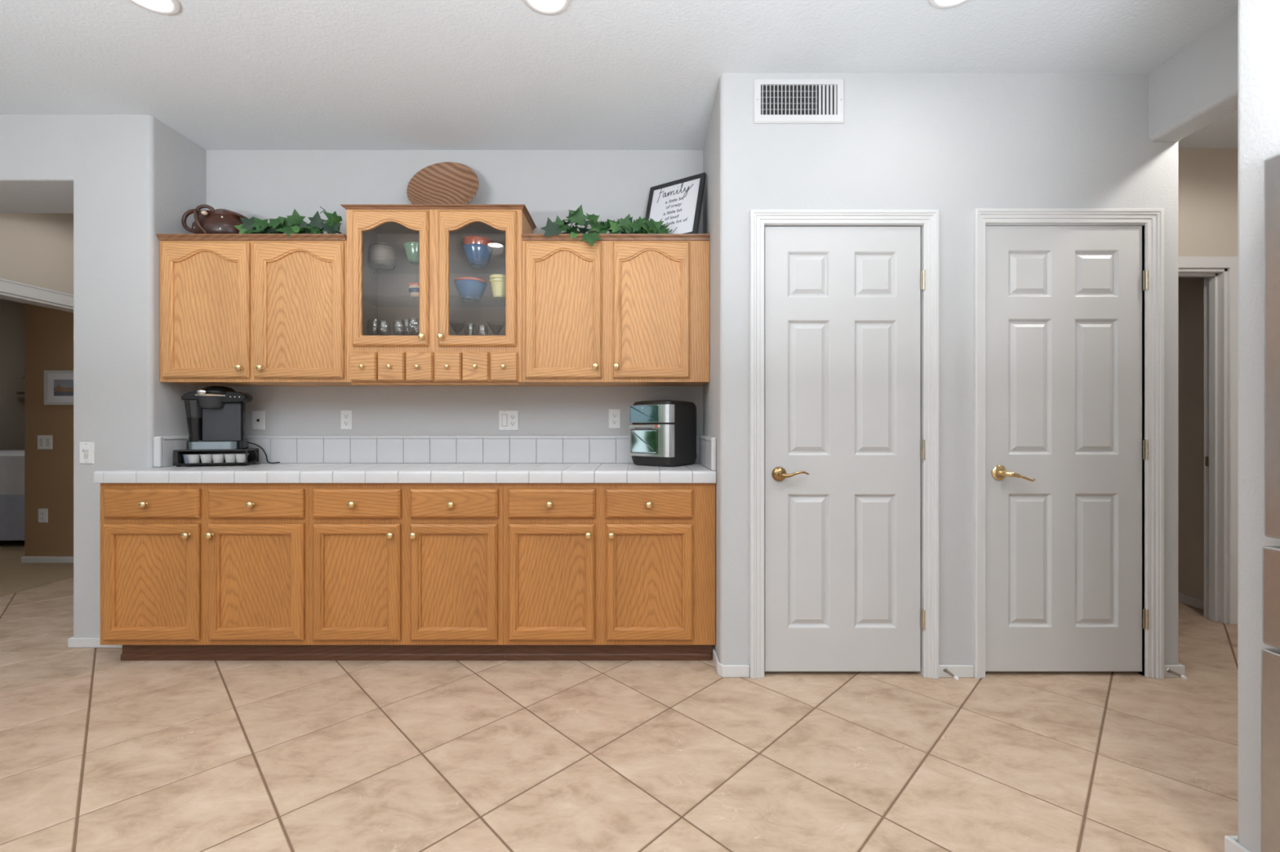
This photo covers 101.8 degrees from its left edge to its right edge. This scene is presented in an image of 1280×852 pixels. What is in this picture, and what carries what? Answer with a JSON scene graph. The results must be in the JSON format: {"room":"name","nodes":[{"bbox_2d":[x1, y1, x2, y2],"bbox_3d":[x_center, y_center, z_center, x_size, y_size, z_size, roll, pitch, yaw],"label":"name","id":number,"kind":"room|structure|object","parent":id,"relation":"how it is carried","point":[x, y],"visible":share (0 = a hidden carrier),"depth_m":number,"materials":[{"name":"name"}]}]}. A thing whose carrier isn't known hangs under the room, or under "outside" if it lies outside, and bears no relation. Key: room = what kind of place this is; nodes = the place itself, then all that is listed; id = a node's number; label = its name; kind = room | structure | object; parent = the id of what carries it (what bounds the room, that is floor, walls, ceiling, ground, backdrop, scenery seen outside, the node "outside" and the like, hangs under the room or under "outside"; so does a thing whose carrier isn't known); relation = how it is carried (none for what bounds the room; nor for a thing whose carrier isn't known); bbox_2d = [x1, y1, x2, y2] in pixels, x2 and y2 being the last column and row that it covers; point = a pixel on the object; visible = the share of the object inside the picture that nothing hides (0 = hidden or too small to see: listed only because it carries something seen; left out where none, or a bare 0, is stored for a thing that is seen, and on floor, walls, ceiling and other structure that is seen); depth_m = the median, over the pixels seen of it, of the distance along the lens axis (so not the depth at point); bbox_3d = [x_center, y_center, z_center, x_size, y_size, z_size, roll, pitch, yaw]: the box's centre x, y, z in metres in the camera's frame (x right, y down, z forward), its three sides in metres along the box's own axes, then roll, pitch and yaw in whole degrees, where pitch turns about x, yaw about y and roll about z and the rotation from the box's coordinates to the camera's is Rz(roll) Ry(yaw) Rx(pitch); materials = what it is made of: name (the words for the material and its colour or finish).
{"room":"kitchen","nodes":[
{"label":"kitchen","id":0,"kind":"room"},
{"bbox_2d":[0,299,24,450],"bbox_3d":[-5.935,-0.233,4.600,3.130,2.743,3.600,0,0,0],"label":"wall","id":1,"kind":"structure","parent":0,"point":[11,313],"depth_m":6.12,"materials":[{"name":"beige paint"}]},
{"bbox_2d":[0,298,24,304],"bbox_3d":[-7.365,-1.521,5.750,0.070,0.120,1.100,0,0,0],"label":"trim","id":2,"kind":"structure","parent":1,"relation":"attached to","point":[0,299],"depth_m":6.10,"materials":[{"name":"white wood"}]},
{"bbox_2d":[16,391,24,394],"bbox_3d":[-7.140,-0.341,6.215,0.420,0.120,0.170,0,0,0],"label":"wall shelf","id":3,"kind":"object","parent":1,"relation":"attached to","point":[17,393],"visible":0.17,"depth_m":6.13,"materials":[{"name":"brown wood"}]},
{"bbox_2d":[0,213,73,303],"bbox_3d":[-4.310,-0.233,4.550,0.120,2.743,3.500,0,0,0],"label":"wall","id":4,"kind":"structure","parent":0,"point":[37,249],"depth_m":3.67,"materials":[{"name":"beige paint"}]},
{"bbox_2d":[0,278,73,312],"bbox_3d":[-4.301,0.080,3.655,0.147,2.118,1.270,0,0,0],"label":"molding","id":5,"kind":"structure","parent":4,"relation":"attached to","point":[13,291],"depth_m":3.66,"materials":[{"name":"white wood"}]},
{"bbox_2d":[24,303,73,556],"bbox_3d":[-4.735,-0.233,4.370,0.730,2.743,0.120,0,0,0],"label":"wall","id":6,"kind":"structure","parent":0,"point":[48,332],"depth_m":4.31,"materials":[{"name":"brown paint"}]},
{"bbox_2d":[38,508,48,522],"bbox_3d":[-4.946,0.743,4.306,0.077,0.116,0.007,0,0,0],"label":"power outlet","id":7,"kind":"object","parent":6,"relation":"attached to","point":[42,513],"visible":1,"depth_m":4.30,"materials":[{"name":"white plastic"}]},
{"bbox_2d":[37,435,52,449],"bbox_3d":[-4.929,0.135,4.305,0.122,0.116,0.008,0,0,0],"label":"light switch","id":8,"kind":"object","parent":6,"relation":"attached to","point":[44,442],"visible":1,"depth_m":4.30,"materials":[{"name":"white plastic"}]},
{"bbox_2d":[21,556,73,563],"bbox_3d":[-4.741,1.110,4.303,0.742,0.058,0.015,0,0,0],"label":"baseboard","id":9,"kind":"structure","parent":6,"relation":"attached to","point":[24,559],"depth_m":4.29,"materials":[{"name":"white wood"}]},
{"bbox_2d":[44,370,73,404],"bbox_3d":[-4.738,-0.316,4.300,0.360,0.285,0.019,0,0,0],"label":"picture","id":10,"kind":"object","parent":6,"relation":"attached to","point":[58,384],"visible":0.66,"depth_m":4.30},
{"bbox_2d":[0,115,206,637],"bbox_3d":[-3.636,-0.233,2.990,2.228,2.743,0.620,0,0,0],"label":"wall","id":11,"kind":"structure","parent":0,"point":[126,181],"depth_m":2.68,"materials":[{"name":"grey paint"}]},
{"bbox_2d":[80,442,94,463],"bbox_3d":[-2.848,0.138,2.674,0.074,0.112,0.010,0,0,0],"label":"light switch","id":12,"kind":"object","parent":11,"relation":"attached to","point":[86,450],"visible":1,"depth_m":2.67,"materials":[{"name":"white plastic"}]},
{"bbox_2d":[67,636,122,648],"bbox_3d":[-2.718,1.114,2.884,0.436,0.050,0.433,0,0,0],"label":"baseboard","id":13,"kind":"structure","parent":11,"relation":"attached to","point":[73,642],"depth_m":2.67,"materials":[{"name":"white wood"}]},
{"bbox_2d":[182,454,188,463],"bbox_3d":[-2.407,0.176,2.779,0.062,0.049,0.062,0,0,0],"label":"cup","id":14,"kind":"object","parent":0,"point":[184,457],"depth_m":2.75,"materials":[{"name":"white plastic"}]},
{"bbox_2d":[206,150,702,435],"bbox_3d":[-1.078,-0.233,3.083,2.988,2.743,0.120,0,0,0],"label":"wall","id":15,"kind":"structure","parent":0,"point":[612,185],"depth_m":3.02,"materials":[{"name":"grey paint"}]},
{"bbox_2d":[252,410,265,430],"bbox_3d":[-2.216,-0.033,3.018,0.072,0.112,0.010,0,0,0],"label":"outlet","id":16,"kind":"object","parent":15,"relation":"attached to","point":[258,416],"visible":1,"depth_m":3.02,"materials":[{"name":"white plastic"}]},
{"bbox_2d":[155,234,370,386],"bbox_3d":[-2.030,-0.616,2.848,0.977,0.769,0.348,0,0,0],"label":"upper cabinet","id":17,"kind":"object","parent":15,"relation":"attached to","point":[236,309],"visible":0.99,"depth_m":2.72,"materials":[{"name":"brown wood"}]},
{"bbox_2d":[181,204,248,234],"bbox_3d":[-2.303,-1.089,2.856,0.278,0.176,0.256,0,0,30],"label":"clay pot","id":18,"kind":"object","parent":17,"relation":"on","point":[219,221],"visible":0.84,"depth_m":2.77,"materials":[{"name":"brown ceramic"}]},
{"bbox_2d":[234,206,342,236],"bbox_3d":[-1.856,-1.079,2.777,0.568,0.199,0.188,0,0,0],"label":"ivy garland","id":19,"kind":"object","parent":17,"relation":"on","point":[294,224],"visible":0.92,"depth_m":2.74,"materials":[{"name":"green plant"}]},
{"bbox_2d":[340,409,352,429],"bbox_3d":[-1.704,-0.036,3.019,0.068,0.114,0.007,0,0,0],"label":"power outlet","id":20,"kind":"object","parent":15,"relation":"attached to","point":[346,415],"visible":1,"depth_m":3.02,"materials":[{"name":"white plastic"}]},
{"bbox_2d":[343,413,349,418],"bbox_3d":[-1.704,-0.055,3.016,0.032,0.028,0.002,0,0,0],"label":"socket","id":21,"kind":"object","parent":20,"relation":"attached to","point":[345,415],"depth_m":3.02,"materials":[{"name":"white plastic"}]},
{"bbox_2d":[340,204,536,386],"bbox_3d":[-1.079,-0.686,2.848,0.960,0.934,0.348,0,0,0],"label":"upper cabinet","id":22,"kind":"object","parent":15,"relation":"attached to","point":[439,355],"visible":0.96,"depth_m":2.73,"materials":[{"name":"brown wood"}]},
{"bbox_2d":[367,319,382,335],"bbox_3d":[-1.480,-0.500,2.900,0.075,0.181,0.075,0,0,19],"label":"wine glass","id":23,"kind":"object","parent":22,"relation":"in","point":[377,319],"visible":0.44,"depth_m":2.90,"materials":[{"name":"clear glass"}]},
{"bbox_2d":[368,242,395,270],"bbox_3d":[-1.435,-0.954,2.900,0.132,0.134,0.132,0,0,0],"label":"lidded jar","id":24,"kind":"object","parent":22,"relation":"on","point":[382,256],"visible":1,"depth_m":2.85,"materials":[{"name":"white ceramic"}]},
{"bbox_2d":[392,320,406,334],"bbox_3d":[-1.314,-0.492,2.840,0.068,0.163,0.068,0,0,19],"label":"wine glass","id":25,"kind":"object","parent":22,"relation":"in","point":[401,320],"visible":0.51,"depth_m":2.83,"materials":[{"name":"clear glass"}]},
{"bbox_2d":[403,241,419,265],"bbox_3d":[-1.220,-0.935,2.840,0.132,0.096,0.132,0,0,0],"label":"cup","id":26,"kind":"object","parent":22,"relation":"on","point":[411,249],"visible":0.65,"depth_m":2.79,"materials":[{"name":"green ceramic"}]},
{"bbox_2d":[408,283,419,300],"bbox_3d":[-1.200,-0.730,2.826,0.114,0.072,0.101,0,0,38],"label":"mug","id":27,"kind":"object","parent":22,"relation":"on","point":[414,288],"visible":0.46,"depth_m":2.79,"materials":[{"name":"beige ceramic"}]},
{"bbox_2d":[406,162,479,204],"bbox_3d":[-1.104,-1.340,2.925,0.400,0.362,0.193,0,0,3],"label":"wooden bowl","id":28,"kind":"object","parent":22,"relation":"on","point":[442,183],"visible":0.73,"depth_m":2.98,"materials":[{"name":"brown wood"}]},
{"bbox_2d":[448,320,466,333],"bbox_3d":[-0.998,-0.490,2.840,0.104,0.160,0.104,0,0,0],"label":"martini glass","id":29,"kind":"object","parent":22,"relation":"in","point":[465,321],"visible":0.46,"depth_m":2.84,"materials":[{"name":"clear glass"}]},
{"bbox_2d":[453,279,487,302],"bbox_3d":[-0.931,-0.738,2.860,0.176,0.088,0.176,0,0,0],"label":"mixing bowl","id":30,"kind":"object","parent":22,"relation":"on","point":[471,291],"visible":1,"depth_m":2.81,"materials":[{"name":"blue ceramic"}]},
{"bbox_2d":[453,276,486,284],"bbox_3d":[-0.931,-0.756,2.860,0.171,0.080,0.171,0,0,0],"label":"mixing bowl","id":31,"kind":"object","parent":30,"relation":"in","point":[461,277],"visible":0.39,"depth_m":2.79,"materials":[{"name":"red ceramic"}]},
{"bbox_2d":[462,244,493,268],"bbox_3d":[-0.899,-0.936,2.885,0.160,0.098,0.160,0,0,0],"label":"mixing bowl","id":32,"kind":"object","parent":22,"relation":"on","point":[477,255],"visible":1,"depth_m":2.84,"materials":[{"name":"blue ceramic"}]},
{"bbox_2d":[462,235,493,248],"bbox_3d":[-0.899,-0.967,2.885,0.164,0.116,0.164,0,0,0],"label":"mixing bowl","id":33,"kind":"object","parent":32,"relation":"in","point":[470,239],"visible":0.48,"depth_m":2.82,"materials":[{"name":"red ceramic"}]},
{"bbox_2d":[486,322,505,333],"bbox_3d":[-0.797,-0.490,2.880,0.104,0.160,0.104,0,0,0],"label":"martini glass","id":34,"kind":"object","parent":22,"relation":"in","point":[486,322],"visible":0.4,"depth_m":2.88,"materials":[{"name":"clear glass"}]},
{"bbox_2d":[488,278,505,300],"bbox_3d":[-0.762,-0.742,2.830,0.112,0.095,0.112,0,0,0],"label":"ramekin","id":35,"kind":"object","parent":22,"relation":"on","point":[498,285],"visible":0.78,"depth_m":2.79,"materials":[{"name":"yellow ceramic"}]},
{"bbox_2d":[488,274,505,279],"bbox_3d":[-0.762,-0.760,2.830,0.112,0.100,0.112,0,0,0],"label":"ramekin","id":36,"kind":"object","parent":35,"relation":"in","point":[493,276],"visible":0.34,"depth_m":2.78,"materials":[{"name":"yellow ceramic"}]},
{"bbox_2d":[498,410,518,430],"bbox_3d":[-0.762,-0.033,3.018,0.114,0.116,0.009,0,0,0],"label":"outlet","id":37,"kind":"object","parent":15,"relation":"attached to","point":[508,420],"visible":1,"depth_m":3.02,"materials":[{"name":"white plastic"}]},
{"bbox_2d":[510,421,515,426],"bbox_3d":[-0.739,-0.013,3.016,0.032,0.028,0.002,0,0,0],"label":"socket","id":38,"kind":"object","parent":37,"relation":"attached to","point":[512,423],"depth_m":3.02,"materials":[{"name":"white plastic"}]},
{"bbox_2d":[510,414,515,419],"bbox_3d":[-0.739,-0.052,3.016,0.032,0.028,0.002,0,0,0],"label":"socket","id":39,"kind":"object","parent":37,"relation":"attached to","point":[512,416],"depth_m":3.02,"materials":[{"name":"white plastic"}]},
{"bbox_2d":[608,408,620,428],"bbox_3d":[-0.147,-0.042,3.019,0.070,0.114,0.007,0,0,0],"label":"power outlet","id":40,"kind":"object","parent":15,"relation":"attached to","point":[614,414],"visible":1,"depth_m":3.02,"materials":[{"name":"white plastic"}]},
{"bbox_2d":[612,419,617,424],"bbox_3d":[-0.147,-0.022,3.016,0.032,0.028,0.002,0,0,0],"label":"socket","id":41,"kind":"object","parent":40,"relation":"attached to","point":[614,421],"depth_m":3.02,"materials":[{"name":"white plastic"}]},
{"bbox_2d":[612,413,617,417],"bbox_3d":[-0.147,-0.061,3.016,0.032,0.028,0.002,0,0,0],"label":"socket","id":42,"kind":"object","parent":40,"relation":"attached to","point":[614,415],"depth_m":3.02,"materials":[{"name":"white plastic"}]},
{"bbox_2d":[521,234,710,386],"bbox_3d":[-0.127,-0.616,2.848,0.982,0.769,0.348,0,0,0],"label":"upper cabinet","id":43,"kind":"object","parent":15,"relation":"attached to","point":[620,309],"visible":0.98,"depth_m":2.72,"materials":[{"name":"brown wood"}]},
{"bbox_2d":[540,204,669,246],"bbox_3d":[-0.175,-1.045,2.762,0.682,0.266,0.237,0,0,0],"label":"ivy garland","id":44,"kind":"object","parent":43,"relation":"on","point":[625,226],"visible":0.87,"depth_m":2.74,"materials":[{"name":"green plant"}]},
{"bbox_2d":[644,172,706,234],"bbox_3d":[0.181,-1.185,2.864,0.343,0.380,0.133,0,0,32],"label":"framed sign","id":45,"kind":"object","parent":43,"relation":"on","point":[678,203],"visible":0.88,"depth_m":2.85,"materials":[{"name":"black"}]},
{"bbox_2d":[0,540,1237,851],"bbox_3d":[-1.250,1.195,1.375,12.500,0.128,9.950,0,0,0],"label":"floor","id":46,"kind":"structure","parent":0,"point":[100,752],"depth_m":1.80,"materials":[{"name":"brown tile"}]},
{"bbox_2d":[0,449,24,540],"bbox_3d":[-6.250,0.702,5.380,1.940,0.856,1.101,0,0,0],"label":"bed","id":47,"kind":"object","parent":46,"relation":"on","point":[11,461],"visible":0.31,"depth_m":4.84,"materials":[{"name":"white fabric"}]},
{"bbox_2d":[0,449,24,494],"bbox_3d":[-6.250,0.457,5.380,1.940,0.365,1.101,0,0,0],"label":"bedspread","id":48,"kind":"object","parent":47,"relation":"on","point":[11,461],"depth_m":4.84,"materials":[{"name":"white fabric"}]},
{"bbox_2d":[100,483,314,660],"bbox_3d":[-2.088,0.706,2.730,0.999,0.865,0.582,0,0,0],"label":"base cabinet","id":49,"kind":"object","parent":46,"relation":"on","point":[189,571],"visible":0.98,"depth_m":2.48,"materials":[{"name":"brown wood"}]},
{"bbox_2d":[308,483,505,660],"bbox_3d":[-1.123,0.706,2.730,0.930,0.865,0.582,0,0,0],"label":"base cabinet","id":50,"kind":"object","parent":46,"relation":"on","point":[397,571],"visible":0.98,"depth_m":2.48,"materials":[{"name":"brown wood"}]},
{"bbox_2d":[502,483,715,660],"bbox_3d":[-0.147,0.706,2.730,1.019,0.865,0.582,0,0,0],"label":"base cabinet","id":51,"kind":"object","parent":46,"relation":"on","point":[592,571],"visible":1,"depth_m":2.48,"materials":[{"name":"brown wood"}]},
{"bbox_2d":[93,435,716,483],"bbox_3d":[-1.116,0.163,2.747,2.962,0.218,0.550,0,0,0],"label":"countertop","id":52,"kind":"structure","parent":51,"relation":"on","point":[303,459],"depth_m":2.88,"materials":[{"name":"grey tile"}]},
{"bbox_2d":[182,453,191,463],"bbox_3d":[-2.407,0.175,2.779,0.062,0.050,0.062,0,0,0],"label":"pod","id":53,"kind":"object","parent":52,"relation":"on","point":[184,456],"visible":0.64,"depth_m":2.76,"materials":[{"name":"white plastic"}]},
{"bbox_2d":[186,453,200,463],"bbox_3d":[-2.369,0.175,2.763,0.062,0.050,0.062,0,0,0],"label":"pod","id":54,"kind":"object","parent":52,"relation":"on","point":[193,458],"visible":0.88,"depth_m":2.74,"materials":[{"name":"white plastic"}]},
{"bbox_2d":[199,453,213,462],"bbox_3d":[-2.314,0.175,2.779,0.062,0.050,0.062,0,0,0],"label":"pod","id":55,"kind":"object","parent":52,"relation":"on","point":[205,458],"visible":0.72,"depth_m":2.76,"materials":[{"name":"white plastic"}]},
{"bbox_2d":[173,448,258,466],"bbox_3d":[-2.281,0.170,2.830,0.367,0.088,0.160,0,0,-16],"label":"pod drawer","id":56,"kind":"object","parent":52,"relation":"on","point":[253,456],"visible":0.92,"depth_m":2.80,"materials":[{"name":"black plastic"}]},
{"bbox_2d":[181,386,279,463],"bbox_3d":[-2.243,-0.002,2.851,0.416,0.434,0.179,0,0,-20],"label":"coffee maker","id":57,"kind":"object","parent":56,"relation":"on","point":[215,415],"visible":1,"depth_m":2.80,"materials":[{"name":"black plastic"}]},
{"bbox_2d":[188,441,239,449],"bbox_3d":[-2.289,0.104,2.791,0.224,0.040,0.054,0,0,-16],"label":"drip tray","id":58,"kind":"object","parent":57,"relation":"on","point":[192,445],"depth_m":2.77,"materials":[{"name":"silver metal"}]},
{"bbox_2d":[211,453,224,462],"bbox_3d":[-2.264,0.175,2.793,0.062,0.050,0.062,0,0,0],"label":"pod","id":59,"kind":"object","parent":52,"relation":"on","point":[217,458],"visible":0.78,"depth_m":2.77,"materials":[{"name":"white plastic"}]},
{"bbox_2d":[223,453,235,462],"bbox_3d":[-2.210,0.175,2.809,0.062,0.050,0.062,0,0,0],"label":"pod","id":60,"kind":"object","parent":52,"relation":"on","point":[229,458],"visible":0.79,"depth_m":2.79,"materials":[{"name":"white plastic"}]},
{"bbox_2d":[235,453,248,462],"bbox_3d":[-2.162,0.175,2.822,0.062,0.050,0.062,0,0,0],"label":"pod","id":61,"kind":"object","parent":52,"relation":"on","point":[240,458],"visible":0.82,"depth_m":2.80,"materials":[{"name":"white plastic"}]},
{"bbox_2d":[628,400,697,466],"bbox_3d":[0.135,0.038,2.880,0.278,0.352,0.317,0,0,37],"label":"countertop oven","id":62,"kind":"object","parent":52,"relation":"on","point":[663,433],"visible":1,"depth_m":2.77,"materials":[{"name":"silver metal"}]},
{"bbox_2d":[1261,153,1279,851],"bbox_3d":[1.885,0.252,0.784,0.930,1.772,0.908,0,0,0],"label":"refrigerator","id":63,"kind":"object","parent":46,"relation":"on","point":[1270,657],"visible":1,"depth_m":1.22,"materials":[{"name":"silver metal"}]},
{"bbox_2d":[0,0,1237,150],"bbox_3d":[-1.300,-1.664,1.450,12.600,0.120,10.100,0,0,0],"label":"ceiling","id":64,"kind":"structure","parent":0,"point":[221,74],"depth_m":2.23,"materials":[{"name":"white paint"}]},
{"bbox_2d":[128,0,180,15],"bbox_3d":[-1.830,-1.599,1.930,0.188,0.010,0.188,0,0,0],"label":"recessed light","id":65,"kind":"object","parent":64,"relation":"in","point":[169,7],"visible":1,"depth_m":1.98,"materials":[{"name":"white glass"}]},
{"bbox_2d":[523,0,570,15],"bbox_3d":[-0.350,-1.599,1.930,0.188,0.010,0.188,0,0,0],"label":"recessed light","id":66,"kind":"object","parent":64,"relation":"in","point":[549,7],"visible":1,"depth_m":1.98,"materials":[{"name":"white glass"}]},
{"bbox_2d":[928,0,968,8],"bbox_3d":[1.160,-1.599,1.900,0.188,0.010,0.188,0,0,0],"label":"recessed light","id":67,"kind":"object","parent":64,"relation":"in","point":[940,4],"visible":1,"depth_m":1.97,"materials":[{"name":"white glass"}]},
{"bbox_2d":[1148,12,1237,142],"bbox_3d":[2.385,-1.448,1.843,0.146,0.313,1.053,0,0,0],"label":"wall","id":68,"kind":"structure","parent":64,"relation":"attached to","point":[1195,88],"depth_m":2.17,"materials":[{"name":"grey paint"}]},
{"bbox_2d":[702,73,1177,676],"bbox_3d":[1.410,-0.233,2.707,2.088,2.743,0.686,0,0,0],"label":"wall","id":69,"kind":"structure","parent":0,"point":[953,144],"depth_m":2.36,"materials":[{"name":"grey paint"}]},
{"bbox_2d":[712,646,749,677],"bbox_3d":[0.385,1.111,2.436,0.107,0.055,0.257,0,0,-32],"label":"baseboard","id":70,"kind":"structure","parent":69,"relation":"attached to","point":[724,671],"depth_m":2.35,"materials":[{"name":"white wood"}]},
{"bbox_2d":[753,79,844,123],"bbox_3d":[0.721,-1.475,2.358,0.411,0.202,0.011,0,0,0],"label":"air vent","id":71,"kind":"object","parent":69,"relation":"in","point":[775,100],"visible":1,"depth_m":2.36,"materials":[{"name":"white metal"}]},
{"bbox_2d":[749,209,938,679],"bbox_3d":[0.922,0.081,2.355,0.850,2.114,0.098,0,0,0],"label":"door","id":72,"kind":"structure","parent":69,"relation":"in","point":[844,321],"depth_m":2.37,"materials":[{"name":"white wood"}]},
{"bbox_2d":[942,667,958,679],"bbox_3d":[1.381,1.104,2.307,0.022,0.022,0.092,0,0,0],"label":"door stop","id":73,"kind":"object","parent":69,"relation":"attached to","point":[945,670],"visible":1,"depth_m":2.31,"materials":[{"name":"metal"}]},
{"bbox_2d":[938,665,973,677],"bbox_3d":[1.430,1.111,2.357,0.163,0.055,0.011,0,0,0],"label":"baseboard","id":74,"kind":"structure","parent":69,"relation":"attached to","point":[960,671],"depth_m":2.35,"materials":[{"name":"white wood"}]},
{"bbox_2d":[973,208,1164,679],"bbox_3d":[1.937,0.078,2.352,0.849,2.120,0.104,0,0,0],"label":"door","id":75,"kind":"structure","parent":69,"relation":"in","point":[1057,310],"depth_m":2.37,"materials":[{"name":"white wood"}]},
{"bbox_2d":[1164,662,1184,677],"bbox_3d":[2.414,1.111,2.651,0.105,0.055,0.598,0,0,0],"label":"baseboard","id":76,"kind":"structure","parent":69,"relation":"attached to","point":[1180,668],"depth_m":2.35,"materials":[{"name":"white wood"}]},
{"bbox_2d":[1166,668,1186,679],"bbox_3d":[2.381,1.103,2.308,0.021,0.029,0.096,0,0,13],"label":"door stop","id":77,"kind":"object","parent":69,"relation":"attached to","point":[1168,670],"visible":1,"depth_m":2.31,"materials":[{"name":"metal"}]},
{"bbox_2d":[1177,277,1204,599],"bbox_3d":[2.910,-0.233,4.025,1.620,2.743,1.950,0,0,0],"label":"wall","id":78,"kind":"structure","parent":0,"point":[1190,290],"depth_m":3.31,"materials":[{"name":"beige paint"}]},
{"bbox_2d":[1177,591,1204,609],"bbox_3d":[3.543,1.111,4.002,0.014,0.055,1.800,0,0,3],"label":"baseboard","id":79,"kind":"structure","parent":78,"relation":"attached to","point":[1197,602],"depth_m":3.30,"materials":[{"name":"white wood"}]},
{"bbox_2d":[1177,147,1237,256],"bbox_3d":[3.527,-0.233,3.050,2.146,2.743,0.100,0,0,0],"label":"wall","id":80,"kind":"structure","parent":0,"point":[1207,177],"depth_m":3.00,"materials":[{"name":"beige paint"}]},
{"bbox_2d":[1177,256,1237,624],"bbox_3d":[2.979,0.083,3.043,0.958,2.112,0.123,0,0,0],"label":"door frame","id":81,"kind":"structure","parent":80,"relation":"in","point":[1220,273],"depth_m":3.00,"materials":[{"name":"white wood"}]},
{"bbox_2d":[1237,0,1279,851],"bbox_3d":[1.980,-0.233,1.306,0.840,2.743,0.120,0,0,0],"label":"wall","id":82,"kind":"structure","parent":0,"point":[1258,20],"depth_m":1.33,"materials":[{"name":"grey paint"}]},
{"bbox_2d":[1224,835,1251,851],"bbox_3d":[1.949,1.111,1.313,0.803,0.055,0.131,0,0,0],"label":"baseboard","id":83,"kind":"structure","parent":82,"relation":"attached to","point":[1231,844],"depth_m":1.36,"materials":[{"name":"white wood"}]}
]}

